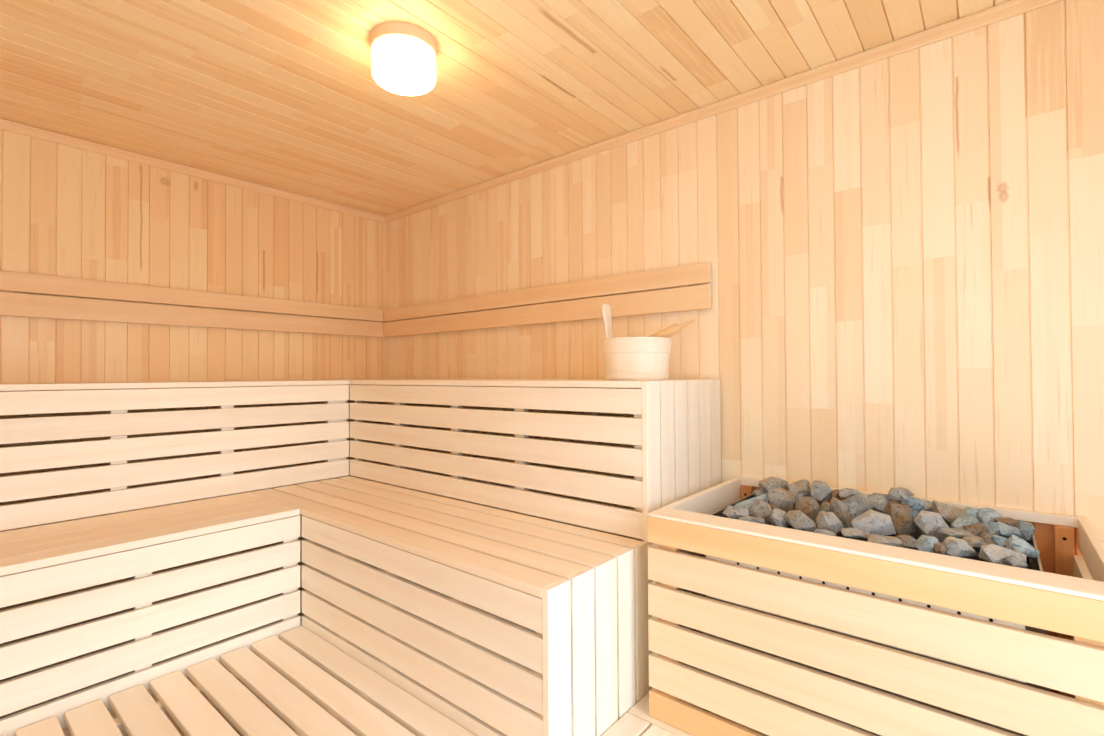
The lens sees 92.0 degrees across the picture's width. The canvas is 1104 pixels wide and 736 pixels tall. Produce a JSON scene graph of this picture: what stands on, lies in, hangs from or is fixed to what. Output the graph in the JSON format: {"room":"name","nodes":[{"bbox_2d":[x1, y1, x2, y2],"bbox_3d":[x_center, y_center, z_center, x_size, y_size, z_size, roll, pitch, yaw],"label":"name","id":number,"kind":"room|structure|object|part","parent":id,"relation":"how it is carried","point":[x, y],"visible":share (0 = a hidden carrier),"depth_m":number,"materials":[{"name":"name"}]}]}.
{"room":"spa","nodes":[
{"label":"spa","id":0,"kind":"room"},
{"bbox_2d":[0,129,382,610],"bbox_3d":[-2.162,0.022,2.751,0.090,2.347,2.900,-1,-1,40],"label":"wall","id":1,"kind":"structure","parent":0,"point":[66,211],"depth_m":2.83,"materials":[{"name":"beige wood"}]},
{"bbox_2d":[0,271,382,336],"bbox_3d":[-2.125,-0.326,2.708,0.031,0.196,2.857,-1,-1,40],"label":"sauna backrest","id":2,"kind":"object","parent":1,"relation":"attached to","point":[11,304],"visible":1,"depth_m":2.81,"materials":[{"name":"beige wood"}]},
{"bbox_2d":[0,118,384,222],"bbox_3d":[-2.128,-1.077,2.731,0.016,0.044,2.900,-1,-1,40],"label":"trim","id":3,"kind":"structure","parent":1,"relation":"attached to","point":[6,125],"depth_m":2.84,"materials":[{"name":"beige wood"}]},
{"bbox_2d":[0,379,402,530],"bbox_3d":[-1.885,0.331,2.517,0.603,0.528,2.878,-1,-1,40],"label":"bench","id":4,"kind":"object","parent":1,"relation":"attached to","point":[118,449],"visible":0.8,"depth_m":2.28,"materials":[{"name":"brown wood"}]},
{"bbox_2d":[0,545,535,735],"bbox_3d":[-0.467,1.147,1.333,4.480,0.060,3.080,-1,-1,40],"label":"floor","id":5,"kind":"structure","parent":0,"point":[66,732],"depth_m":2.23,"materials":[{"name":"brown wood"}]},
{"bbox_2d":[0,492,299,735],"bbox_3d":[-1.809,0.857,1.717,0.518,0.542,1.752,-1,-1,40],"label":"bench","id":6,"kind":"object","parent":5,"relation":"on","point":[37,562],"visible":0.85,"depth_m":1.83,"materials":[{"name":"brown wood"}]},
{"bbox_2d":[2,626,474,735],"bbox_3d":[-1.077,1.087,1.133,1.328,0.062,1.712,-1,-1,40],"label":"duckboard","id":7,"kind":"object","parent":5,"relation":"on","point":[357,698],"visible":1,"depth_m":1.69,"materials":[{"name":"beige wood"}]},
{"bbox_2d":[252,476,648,735],"bbox_3d":[-0.565,0.855,2.154,1.873,0.542,0.509,-1,-1,40],"label":"bench","id":8,"kind":"object","parent":5,"relation":"on","point":[583,592],"visible":0.88,"depth_m":1.67,"materials":[{"name":"brown wood"}]},
{"bbox_2d":[349,379,720,689],"bbox_3d":[-0.207,0.594,2.591,1.874,1.072,0.614,-1,-1,40],"label":"bench","id":9,"kind":"object","parent":5,"relation":"on","point":[674,431],"visible":0.9,"depth_m":2.08,"materials":[{"name":"brown wood"}]},
{"bbox_2d":[601,304,671,379],"bbox_3d":[0.342,-0.110,2.166,0.284,0.315,0.284,-1,-1,40],"label":"bucket","id":10,"kind":"object","parent":9,"relation":"on","point":[625,358],"visible":1,"depth_m":2.05,"materials":[{"name":"brown wood"}]},
{"bbox_3d":[0.240,-0.126,2.229,0.042,0.281,0.077,-1,-1,32],"label":"handle","id":11,"kind":"part","parent":10,"relation":"part of","materials":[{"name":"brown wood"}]},
{"bbox_2d":[649,319,693,337],"bbox_3d":[0.412,-0.108,2.170,0.329,0.168,0.084,-1,-1,17],"label":"ladle","id":12,"kind":"object","parent":10,"relation":"in","point":[673,329],"visible":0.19,"depth_m":2.12,"materials":[{"name":"brown wood"}]},
{"bbox_2d":[602,692,767,735],"bbox_3d":[0.176,1.071,0.506,1.360,0.062,2.150,-1,-1,40],"label":"duckboard","id":13,"kind":"object","parent":5,"relation":"on","point":[637,721],"visible":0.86,"depth_m":1.57,"materials":[{"name":"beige wood"}]},
{"bbox_2d":[692,477,1048,735],"bbox_3d":[0.899,0.719,1.569,0.810,0.663,0.658,-1,-1,40],"label":"heater","id":14,"kind":"object","parent":13,"relation":"on","point":[1033,563],"depth_m":1.55,"materials":[{"name":"stone"}]},
{"bbox_3d":[0.598,0.468,1.721,0.082,0.045,0.054,0,-1,-9],"label":"heater stone","id":15,"kind":"part","parent":14,"relation":"part of","materials":[{"name":"grey stone"}]},
{"bbox_3d":[0.690,0.468,1.855,0.112,0.063,0.060,0,-1,2],"label":"heater stone","id":16,"kind":"part","parent":14,"relation":"part of","materials":[{"name":"grey stone"}]},
{"bbox_3d":[0.612,0.466,1.633,0.078,0.028,0.036,0,-1,5],"label":"heater stone","id":17,"kind":"part","parent":14,"relation":"part of","materials":[{"name":"grey stone"}]},
{"bbox_3d":[0.801,0.466,1.994,0.098,0.032,0.046,0,-1,3],"label":"heater stone","id":18,"kind":"part","parent":14,"relation":"part of","materials":[{"name":"grey stone"}]},
{"bbox_3d":[0.681,0.467,1.745,0.063,0.078,0.062,0,-1,6],"label":"heater stone","id":19,"kind":"part","parent":14,"relation":"part of","materials":[{"name":"grey stone"}]},
{"bbox_3d":[0.826,0.432,1.977,0.110,0.055,0.062,0,-1,-1],"label":"heater stone","id":20,"kind":"part","parent":14,"relation":"part of","materials":[{"name":"grey stone"}]},
{"bbox_3d":[0.705,0.466,1.648,0.060,0.059,0.056,-1,-1,40],"label":"heater stone","id":21,"kind":"part","parent":14,"relation":"part of","materials":[{"name":"grey stone"}]},
{"bbox_3d":[0.800,0.469,1.869,0.098,0.094,0.079,-1,-1,40],"label":"heater stone","id":22,"kind":"part","parent":14,"relation":"part of","materials":[{"name":"grey stone"}]},
{"bbox_3d":[0.892,0.433,1.921,0.080,0.054,0.062,0,-1,0],"label":"heater stone","id":23,"kind":"part","parent":14,"relation":"part of","materials":[{"name":"grey stone"}]},
{"bbox_3d":[0.875,0.468,1.893,0.037,0.049,0.050,0,-1,0],"label":"heater stone","id":24,"kind":"part","parent":14,"relation":"part of","materials":[{"name":"stone"}]},
{"bbox_3d":[0.749,0.467,1.610,0.090,0.083,0.070,-1,-1,40],"label":"heater stone","id":25,"kind":"part","parent":14,"relation":"part of","materials":[{"name":"grey stone"}]},
{"bbox_3d":[0.844,0.468,1.754,0.079,0.092,0.066,0,-1,-3],"label":"heater stone","id":26,"kind":"part","parent":14,"relation":"part of","materials":[{"name":"brown stone"}]},
{"bbox_3d":[0.950,0.435,1.872,0.076,0.075,0.071,-1,-1,40],"label":"heater stone","id":27,"kind":"part","parent":14,"relation":"part of","materials":[{"name":"grey stone"}]},
{"bbox_3d":[0.770,0.464,1.500,0.066,0.022,0.029,0,-1,-5],"label":"heater stone","id":28,"kind":"part","parent":14,"relation":"part of","materials":[{"name":"grey stone"}]},
{"bbox_3d":[0.912,0.468,1.763,0.048,0.048,0.050,-1,-1,16],"label":"heater stone","id":29,"kind":"part","parent":14,"relation":"part of","materials":[{"name":"brown stone"}]},
{"bbox_3d":[0.826,0.465,1.588,0.077,0.072,0.061,0,-1,-2],"label":"heater stone","id":30,"kind":"part","parent":14,"relation":"part of","materials":[{"name":"grey stone"}]},
{"bbox_2d":[831,489,839,497],"bbox_3d":[0.982,0.434,1.842,0.029,0.030,0.030,0,-1,-1],"label":"stone","id":31,"kind":"object","parent":14,"relation":"on","point":[835,493],"visible":0.85,"depth_m":1.83,"materials":[{"name":"brown stone"}]},
{"bbox_3d":[0.931,0.467,1.714,0.062,0.098,0.060,0,-1,-11],"label":"heater stone","id":32,"kind":"part","parent":14,"relation":"part of","materials":[{"name":"grey stone"}]},
{"bbox_2d":[838,488,860,497],"bbox_3d":[1.014,0.427,1.815,0.074,0.034,0.042,0,-1,0],"label":"stone","id":33,"kind":"object","parent":14,"relation":"on","point":[846,492],"visible":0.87,"depth_m":1.80,"materials":[{"name":"grey stone"}]},
{"bbox_3d":[0.846,0.462,1.483,0.090,0.037,0.048,0,-1,-1],"label":"heater stone","id":34,"kind":"part","parent":14,"relation":"part of","materials":[{"name":"grey stone"}]},
{"bbox_3d":[1.012,0.465,1.768,0.112,0.089,0.064,0,-1,0],"label":"heater stone","id":35,"kind":"part","parent":14,"relation":"part of","materials":[{"name":"grey stone"}]},
{"bbox_3d":[0.705,0.588,1.306,0.684,0.119,0.002,-1,-1,40],"label":"vent plate","id":36,"kind":"part","parent":14,"relation":"part of","materials":[{"name":"wood"}]},
{"bbox_3d":[0.948,0.465,1.576,0.120,0.081,0.066,0,-1,0],"label":"heater stone","id":37,"kind":"part","parent":14,"relation":"part of","materials":[{"name":"grey stone"}]},
{"bbox_3d":[1.081,0.443,1.763,0.072,0.053,0.063,-1,-1,40],"label":"heater stone","id":38,"kind":"part","parent":14,"relation":"part of","materials":[{"name":"grey stone"}]},
{"bbox_3d":[1.095,0.455,1.748,0.054,0.038,0.042,0,-1,4],"label":"heater stone","id":39,"kind":"part","parent":14,"relation":"part of","materials":[{"name":"brown stone"}]},
{"bbox_3d":[0.895,0.464,1.421,0.114,0.038,0.053,0,-1,1],"label":"heater stone","id":40,"kind":"part","parent":14,"relation":"part of","materials":[{"name":"grey stone"}]},
{"bbox_3d":[1.116,0.447,1.733,0.050,0.047,0.043,0,-1,0],"label":"heater stone","id":41,"kind":"part","parent":14,"relation":"part of","materials":[{"name":"stone"}]},
{"bbox_3d":[1.129,0.407,1.724,0.087,0.039,0.049,0,-1,1],"label":"heater stone","id":42,"kind":"part","parent":14,"relation":"part of","materials":[{"name":"grey stone"}]},
{"bbox_3d":[1.057,0.463,1.617,0.075,0.102,0.067,-1,-1,40],"label":"heater stone","id":43,"kind":"part","parent":14,"relation":"part of","materials":[{"name":"brown stone"}]},
{"bbox_3d":[0.950,0.461,1.413,0.060,0.040,0.041,0,-1,-1],"label":"heater stone","id":44,"kind":"part","parent":14,"relation":"part of","materials":[{"name":"grey stone"}]},
{"bbox_3d":[1.142,0.427,1.686,0.069,0.050,0.052,0,-1,-1],"label":"heater stone","id":45,"kind":"part","parent":14,"relation":"part of","materials":[{"name":"grey stone"}]},
{"bbox_3d":[1.133,0.465,1.683,0.046,0.060,0.056,0,-1,8],"label":"heater stone","id":46,"kind":"part","parent":14,"relation":"part of","materials":[{"name":"grey stone"}]},
{"bbox_3d":[0.977,0.460,1.387,0.060,0.045,0.049,-1,-1,40],"label":"heater stone","id":47,"kind":"part","parent":14,"relation":"part of","materials":[{"name":"grey stone"}]},
{"bbox_3d":[1.195,0.440,1.687,0.103,0.049,0.052,0,-1,3],"label":"heater stone","id":48,"kind":"part","parent":14,"relation":"part of","materials":[{"name":"grey stone"}]},
{"bbox_3d":[1.115,0.463,1.560,0.082,0.090,0.068,0,-1,-15],"label":"heater stone","id":49,"kind":"part","parent":14,"relation":"part of","materials":[{"name":"grey stone"}]},
{"bbox_3d":[0.986,0.462,1.358,0.026,0.029,0.033,0,-1,-12],"label":"heater stone","id":50,"kind":"part","parent":14,"relation":"part of","materials":[{"name":"brown stone"}]},
{"bbox_3d":[1.217,0.452,1.625,0.110,0.097,0.063,0,-1,0],"label":"heater stone","id":51,"kind":"part","parent":14,"relation":"part of","materials":[{"name":"grey stone"}]},
{"bbox_3d":[1.136,0.462,1.492,0.098,0.028,0.042,0,-1,1],"label":"heater stone","id":52,"kind":"part","parent":14,"relation":"part of","materials":[{"name":"grey stone"}]},
{"bbox_3d":[1.038,0.460,1.361,0.078,0.053,0.057,0,-1,-5],"label":"heater stone","id":53,"kind":"part","parent":14,"relation":"part of","materials":[{"name":"grey stone"}]},
{"bbox_3d":[1.200,0.455,1.546,0.068,0.053,0.053,0,-1,0],"label":"heater stone","id":54,"kind":"part","parent":14,"relation":"part of","materials":[{"name":"grey stone"}]},
{"bbox_3d":[1.269,0.435,1.607,0.052,0.029,0.034,0,-1,10],"label":"heater stone","id":55,"kind":"part","parent":14,"relation":"part of","materials":[{"name":"grey stone"}]},
{"bbox_3d":[1.117,0.461,1.413,0.061,0.026,0.038,0,-1,0],"label":"heater stone","id":56,"kind":"part","parent":14,"relation":"part of","materials":[{"name":"stone"}]},
{"bbox_3d":[1.203,0.462,1.512,0.058,0.046,0.049,-1,-1,15],"label":"heater stone","id":57,"kind":"part","parent":14,"relation":"part of","materials":[{"name":"brown stone"}]},
{"bbox_3d":[1.167,0.460,1.415,0.048,0.047,0.046,0,-1,-9],"label":"heater stone","id":58,"kind":"part","parent":14,"relation":"part of","materials":[{"name":"stone"}]},
{"bbox_3d":[1.294,0.440,1.581,0.061,0.044,0.047,0,-1,0],"label":"heater stone","id":59,"kind":"part","parent":14,"relation":"part of","materials":[{"name":"grey stone"}]},
{"bbox_3d":[1.235,0.461,1.510,0.042,0.056,0.054,0,-1,-15],"label":"heater stone","id":60,"kind":"part","parent":14,"relation":"part of","materials":[{"name":"grey stone"}]},
{"bbox_3d":[1.190,0.465,1.397,0.079,0.054,0.048,0,-1,0],"label":"heater stone","id":61,"kind":"part","parent":14,"relation":"part of","materials":[{"name":"grey stone"}]},
{"bbox_3d":[1.101,0.463,1.303,0.108,0.064,0.059,0,-1,-3],"label":"heater stone","id":62,"kind":"part","parent":14,"relation":"part of","materials":[{"name":"grey stone"}]},
{"bbox_3d":[1.330,0.452,1.554,0.072,0.030,0.040,0,-1,0],"label":"heater stone","id":63,"kind":"part","parent":14,"relation":"part of","materials":[{"name":"stone"}]},
{"bbox_3d":[1.279,0.459,1.499,0.060,0.052,0.048,0,-1,-4],"label":"heater stone","id":64,"kind":"part","parent":14,"relation":"part of","materials":[{"name":"grey stone"}]},
{"bbox_3d":[1.099,0.460,1.262,0.046,0.025,0.031,0,-1,-3],"label":"heater stone","id":65,"kind":"part","parent":14,"relation":"part of","materials":[{"name":"grey stone"}]},
{"bbox_3d":[1.196,0.454,1.355,0.065,0.060,0.061,-1,-1,40],"label":"heater stone","id":66,"kind":"part","parent":14,"relation":"part of","materials":[{"name":"grey stone"}]},
{"bbox_3d":[1.345,0.461,1.517,0.034,0.053,0.048,-1,-1,15],"label":"heater stone","id":67,"kind":"part","parent":14,"relation":"part of","materials":[{"name":"grey stone"}]},
{"bbox_2d":[647,476,1103,735],"bbox_3d":[0.923,0.743,1.579,1.022,0.612,0.748,-1,-1,40],"label":"enclosure","id":68,"kind":"object","parent":13,"relation":"on","point":[1065,599],"visible":0.96,"depth_m":1.29,"materials":[{"name":"brown wood"}]},
{"bbox_3d":[0.787,0.766,2.141,0.042,0.584,0.032,-1,-1,40],"label":"post","id":69,"kind":"part","parent":68,"relation":"part of","materials":[{"name":"brown wood"}]},
{"bbox_3d":[1.159,0.760,1.862,1.018,0.582,0.012,-1,-1,40],"label":"panel","id":70,"kind":"part","parent":68,"relation":"part of","materials":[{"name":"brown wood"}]},
{"bbox_3d":[1.151,0.453,1.858,1.022,0.028,0.030,-1,-1,40],"label":"rail","id":71,"kind":"part","parent":68,"relation":"part of","materials":[{"name":"brown wood"}]},
{"bbox_3d":[1.496,0.754,1.552,0.042,0.584,0.032,-1,-1,40],"label":"post","id":72,"kind":"part","parent":68,"relation":"part of","materials":[{"name":"brown wood"}]},
{"bbox_2d":[0,0,1011,215],"bbox_3d":[-0.482,-1.202,1.363,4.480,0.144,3.080,-1,-1,40],"label":"ceiling","id":73,"kind":"structure","parent":0,"point":[284,95],"depth_m":2.02,"materials":[{"name":"beige wood"}]},
{"bbox_2d":[370,22,436,95],"bbox_3d":[-0.511,-1.054,1.841,0.225,0.139,0.225,-1,-1,40],"label":"ceiling lamp","id":74,"kind":"object","parent":73,"relation":"attached to","point":[403,55],"visible":1,"depth_m":1.77,"materials":[{"name":"white glass"}]},
{"bbox_2d":[387,0,1103,541],"bbox_3d":[0.481,0.003,2.497,4.300,2.347,0.090,-1,-1,40],"label":"wall","id":75,"kind":"structure","parent":0,"point":[904,251],"depth_m":1.92,"materials":[{"name":"beige wood"}]},
{"bbox_2d":[382,223,386,483],"bbox_3d":[-1.199,0.054,3.822,0.021,2.200,0.021,-1,-1,40],"label":"trim","id":76,"kind":"structure","parent":75,"relation":"attached to","point":[384,225],"depth_m":3.83,"materials":[{"name":"beige wood"}]},
{"bbox_2d":[383,262,711,336],"bbox_3d":[-0.268,-0.333,3.044,2.455,0.196,0.031,-1,-1,40],"label":"sauna backrest","id":77,"kind":"object","parent":75,"relation":"attached to","point":[685,297],"visible":1,"depth_m":2.74,"materials":[{"name":"beige wood"}]},
{"bbox_2d":[384,0,1063,222],"bbox_3d":[0.445,-1.096,2.467,4.289,0.044,0.016,-1,-1,40],"label":"trim","id":78,"kind":"structure","parent":75,"relation":"attached to","point":[1013,8],"depth_m":2.10,"materials":[{"name":"beige wood"}]}
]}

